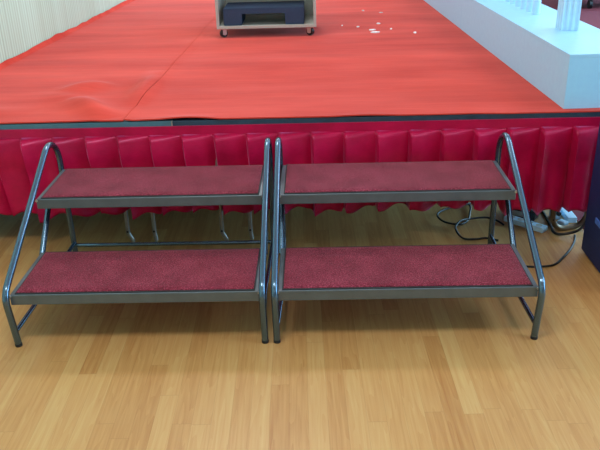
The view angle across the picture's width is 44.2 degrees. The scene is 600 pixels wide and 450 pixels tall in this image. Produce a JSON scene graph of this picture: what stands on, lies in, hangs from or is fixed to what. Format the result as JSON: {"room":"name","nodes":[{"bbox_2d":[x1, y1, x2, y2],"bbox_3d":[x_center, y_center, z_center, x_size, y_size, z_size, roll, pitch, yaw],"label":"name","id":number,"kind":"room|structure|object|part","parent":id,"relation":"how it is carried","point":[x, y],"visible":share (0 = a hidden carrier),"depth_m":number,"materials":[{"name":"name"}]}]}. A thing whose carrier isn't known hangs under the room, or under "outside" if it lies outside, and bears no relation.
{"room":"event hall","nodes":[
{"label":"event hall","id":0,"kind":"room"},
{"bbox_2d":[0,0,125,62],"bbox_3d":[-2.024,-1.673,3.775,0.100,3.300,18.231,0,25,4],"label":"curtain","id":1,"kind":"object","parent":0,"point":[24,24],"depth_m":5.25,"materials":[{"name":"beige fabric"}]},
{"bbox_2d":[0,201,599,449],"bbox_3d":[1.841,-0.197,4.388,8.720,0.100,18.400,-1,24,1],"label":"floor","id":2,"kind":"structure","parent":0,"point":[421,373],"depth_m":2.82,"materials":[{"name":"brown wood"}]},
{"bbox_2d":[2,137,273,347],"bbox_3d":[-0.635,0.031,3.170,1.017,0.626,0.847,-1,24,1],"label":"steps","id":3,"kind":"structure","parent":2,"relation":"on","point":[71,276],"depth_m":3.09,"materials":[{"name":"red carpet"}]},
{"bbox_3d":[-1.130,0.036,3.179,0.027,0.616,0.846,-1,24,1],"label":"frame","id":4,"kind":"part","parent":3,"relation":"part of","materials":[{"name":"grey paint"}]},
{"bbox_3d":[-0.636,0.206,3.021,0.969,0.044,0.372,-1,24,1],"label":"tread frame","id":5,"kind":"part","parent":3,"relation":"part of","materials":[{"name":"red carpet"}]},
{"bbox_3d":[-0.636,-0.174,3.309,0.969,0.044,0.372,-1,24,1],"label":"tread frame","id":6,"kind":"part","parent":3,"relation":"part of","materials":[{"name":"grey metal"}]},
{"bbox_3d":[-0.141,0.018,3.156,0.027,0.616,0.846,-1,24,1],"label":"frame","id":7,"kind":"part","parent":3,"relation":"part of","materials":[{"name":"grey paint"}]},
{"bbox_2d":[0,112,599,241],"bbox_3d":[-0.104,-1.534,6.557,3.663,0.643,6.399,-1,24,1],"label":"stage","id":8,"kind":"object","parent":2,"relation":"on","point":[371,118],"visible":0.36,"depth_m":3.54,"materials":[{"name":"grey metal"}]},
{"bbox_3d":[-1.300,-0.478,3.572,1.369,0.027,0.034,-1,24,1],"label":"edge trim","id":9,"kind":"part","parent":8,"relation":"part of","materials":[{"name":"metal"}]},
{"bbox_2d":[0,0,215,123],"bbox_3d":[-1.260,-1.833,6.441,1.140,0.055,6.432,0,25,3],"label":"carpet","id":10,"kind":"object","parent":8,"relation":"on","point":[100,68],"visible":1,"depth_m":4.74,"materials":[{"name":"red carpet"}]},
{"bbox_3d":[-0.878,-0.176,3.696,0.042,0.583,0.021,2,25,8],"label":"leg","id":11,"kind":"part","parent":8,"relation":"part of","materials":[{"name":"metal"}]},
{"bbox_3d":[-0.749,-0.179,3.692,0.028,0.583,0.021,13,28,29],"label":"leg","id":12,"kind":"part","parent":8,"relation":"part of","materials":[{"name":"metal"}]},
{"bbox_3d":[-0.112,-1.809,6.457,3.663,0.059,6.353,-1,24,1],"label":"deck panel","id":13,"kind":"part","parent":8,"relation":"part of","materials":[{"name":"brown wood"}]},
{"bbox_3d":[-0.393,-0.181,3.675,0.042,0.583,0.021,2,25,8],"label":"leg","id":14,"kind":"part","parent":8,"relation":"part of","materials":[{"name":"metal"}]},
{"bbox_3d":[-0.255,-0.185,3.676,0.028,0.583,0.021,13,28,29],"label":"leg","id":15,"kind":"part","parent":8,"relation":"part of","materials":[{"name":"metal"}]},
{"bbox_2d":[0,117,599,222],"bbox_3d":[-0.148,-0.239,3.589,3.669,0.491,0.132,-1,24,1],"label":"stage skirt","id":16,"kind":"object","parent":8,"relation":"attached to","point":[555,157],"visible":0.57,"depth_m":3.55,"materials":[{"name":"red fabric"}]},
{"bbox_2d":[124,0,599,120],"bbox_3d":[0.456,-1.854,6.407,2.504,0.031,6.391,-1,24,1],"label":"carpet","id":17,"kind":"object","parent":8,"relation":"on","point":[337,70],"visible":0.76,"depth_m":4.30,"materials":[{"name":"red carpet"}]},
{"bbox_2d":[215,0,315,36],"bbox_3d":[-0.250,-1.869,5.450,0.726,0.864,0.490,-1,24,1],"label":"cart","id":18,"kind":"object","parent":17,"relation":"on","point":[264,20],"visible":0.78,"depth_m":5.47,"materials":[{"name":"beige plastic"}]},
{"bbox_3d":[-0.604,-1.900,5.441,0.020,0.780,0.490,-1,24,1],"label":"panel","id":19,"kind":"part","parent":18,"relation":"part of","materials":[{"name":"beige wood"}]},
{"bbox_2d":[223,1,304,25],"bbox_3d":[-0.261,-1.580,5.510,0.587,0.121,0.330,-1,24,1],"label":"foam block","id":20,"kind":"object","parent":18,"relation":"on","point":[234,13],"visible":1,"depth_m":5.37,"materials":[{"name":"blue plastic"}]},
{"bbox_3d":[-0.241,-1.543,5.598,0.726,0.020,0.490,-1,24,1],"label":"board","id":21,"kind":"part","parent":18,"relation":"part of","materials":[{"name":"beige wood"}]},
{"bbox_3d":[-0.248,-2.005,5.647,0.686,0.780,0.018,-1,24,1],"label":"panel","id":22,"kind":"part","parent":18,"relation":"part of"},
{"bbox_3d":[0.102,-1.913,5.424,0.020,0.780,0.490,-1,24,1],"label":"panel","id":23,"kind":"part","parent":18,"relation":"part of","materials":[{"name":"beige wood"}]},
{"bbox_2d":[424,0,461,27],"bbox_3d":[1.355,-2.159,6.731,0.383,0.258,2.733,-2,24,-1],"label":"platform","id":24,"kind":"object","parent":17,"relation":"on","point":[451,9],"visible":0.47,"depth_m":5.85,"materials":[{"name":"white paint"}]},
{"bbox_2d":[460,0,599,108],"bbox_3d":[1.415,-1.133,4.476,0.383,0.258,2.211,-2,24,-1],"label":"platform","id":25,"kind":"object","parent":17,"relation":"on","point":[564,66],"visible":0.93,"depth_m":3.92,"materials":[{"name":"white paint"}]},
{"bbox_2d":[505,0,581,30],"bbox_3d":[1.391,-2.162,5.217,0.130,1.000,3.267,-2,24,-1],"label":"balustrade","id":26,"kind":"object","parent":25,"relation":"on","point":[568,11],"visible":1,"depth_m":3.95,"materials":[{"name":"white paint"}]},
{"bbox_3d":[1.429,-1.490,3.800,0.092,0.950,0.092,-2,24,-1],"label":"post","id":27,"kind":"part","parent":26,"relation":"part of","materials":[{"name":"white paint"}]},
{"bbox_3d":[0.532,-0.510,3.529,2.285,0.030,0.034,-1,24,1],"label":"edge trim","id":28,"kind":"part","parent":8,"relation":"part of","materials":[{"name":"black metal"}]},
{"bbox_2d":[541,211,584,235],"bbox_3d":[1.401,-0.153,3.834,0.248,0.304,0.418,-1,24,1],"label":"power cable","id":29,"kind":"object","parent":8,"relation":"hanging from","point":[542,212],"visible":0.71,"depth_m":3.72,"materials":[{"name":"black plastic"}]},
{"bbox_3d":[1.374,-0.239,3.689,0.224,0.582,0.028,-7,25,-12],"label":"leg","id":30,"kind":"part","parent":8,"relation":"part of","materials":[{"name":"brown metal"}]},
{"bbox_2d":[271,132,545,343],"bbox_3d":[0.413,0.012,3.145,1.042,0.626,0.847,-1,24,1],"label":"steps","id":31,"kind":"structure","parent":2,"relation":"on","point":[491,269],"depth_m":3.05,"materials":[{"name":"red carpet"}]},
{"bbox_3d":[-0.094,0.017,3.155,0.027,0.616,0.846,-1,24,1],"label":"frame","id":32,"kind":"part","parent":31,"relation":"part of","materials":[{"name":"grey paint"}]},
{"bbox_3d":[0.412,-0.193,3.284,0.994,0.044,0.372,-1,24,1],"label":"tread frame","id":33,"kind":"part","parent":31,"relation":"part of","materials":[{"name":"grey metal"}]},
{"bbox_3d":[0.412,0.187,2.996,0.994,0.044,0.372,-1,24,1],"label":"tread frame","id":34,"kind":"part","parent":31,"relation":"part of","materials":[{"name":"red carpet"}]},
{"bbox_3d":[0.919,-0.002,3.131,0.027,0.616,0.846,-1,24,1],"label":"frame","id":35,"kind":"part","parent":31,"relation":"part of","materials":[{"name":"grey paint"}]},
{"bbox_2d":[436,203,471,224],"bbox_3d":[0.955,-0.114,4.102,0.184,0.034,0.629,16,30,34],"label":"power cable","id":36,"kind":"object","parent":2,"relation":"on","point":[468,204],"visible":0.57,"depth_m":3.95,"materials":[{"name":"black plastic"}]},
{"bbox_2d":[455,216,503,240],"bbox_3d":[0.926,0.010,3.822,0.229,0.042,0.297,8,26,21],"label":"power cable","id":37,"kind":"object","parent":2,"relation":"on","point":[486,217],"visible":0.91,"depth_m":3.81,"materials":[{"name":"black plastic"}]},
{"bbox_2d":[512,210,537,220],"bbox_3d":[1.188,-0.073,3.971,0.170,0.056,0.073,15,29,32],"label":"power adapter","id":38,"kind":"object","parent":2,"relation":"on","point":[518,213],"visible":0.3,"depth_m":3.94,"materials":[{"name":"black plastic"}]},
{"bbox_2d":[504,215,547,232],"bbox_3d":[1.177,-0.009,3.863,0.052,0.029,0.230,-23,32,-38],"label":"power strip","id":39,"kind":"object","parent":2,"relation":"on","point":[519,221],"visible":0.67,"depth_m":3.84,"materials":[{"name":"white paint"}]},
{"bbox_2d":[526,234,575,267],"bbox_3d":[1.191,0.142,3.553,0.549,0.010,0.196,-13,27,-24],"label":"power cable","id":40,"kind":"object","parent":2,"relation":"on","point":[574,240],"visible":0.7,"depth_m":3.49,"materials":[{"name":"black plastic"}]},
{"bbox_2d":[549,210,560,219],"bbox_3d":[1.360,-0.067,3.930,0.036,0.070,0.075,-6,25,-9],"label":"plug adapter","id":41,"kind":"object","parent":2,"relation":"on","point":[558,214],"visible":0.41,"depth_m":3.91,"materials":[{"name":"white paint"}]},
{"bbox_2d":[557,219,568,224],"bbox_3d":[1.368,-0.004,3.833,0.040,0.035,0.068,-17,28,-30],"label":"plug","id":42,"kind":"object","parent":2,"relation":"on","point":[561,221],"visible":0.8,"depth_m":3.82,"materials":[{"name":"white paint"}]},
{"bbox_2d":[561,207,576,222],"bbox_3d":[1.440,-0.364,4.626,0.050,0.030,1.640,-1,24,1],"label":"power adapter","id":43,"kind":"object","parent":2,"relation":"on","point":[570,216],"visible":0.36,"depth_m":3.90,"materials":[{"name":"white paint"}]},
{"bbox_2d":[541,0,599,228],"bbox_3d":[3.691,-1.937,7.963,4.328,0.006,9.600,-1,24,1],"label":"floor carpet","id":44,"kind":"object","parent":2,"relation":"on","point":[591,16],"visible":0.02,"depth_m":9.98,"materials":[{"name":"red carpet"}]},
{"bbox_2d":[587,0,592,7],"bbox_3d":[4.230,-3.560,10.280,1.100,1.000,0.540,-1,24,1],"label":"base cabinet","id":45,"kind":"object","parent":44,"relation":"on","point":[590,2],"visible":0.35,"depth_m":10.26,"materials":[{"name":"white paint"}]},
{"bbox_2d":[581,124,599,272],"bbox_3d":[1.562,-0.107,3.220,0.436,0.720,0.478,-1,24,1],"label":"loudspeaker","id":46,"kind":"object","parent":2,"relation":"on","point":[590,242],"visible":1,"depth_m":3.40,"materials":[{"name":"black paint"}]}
]}

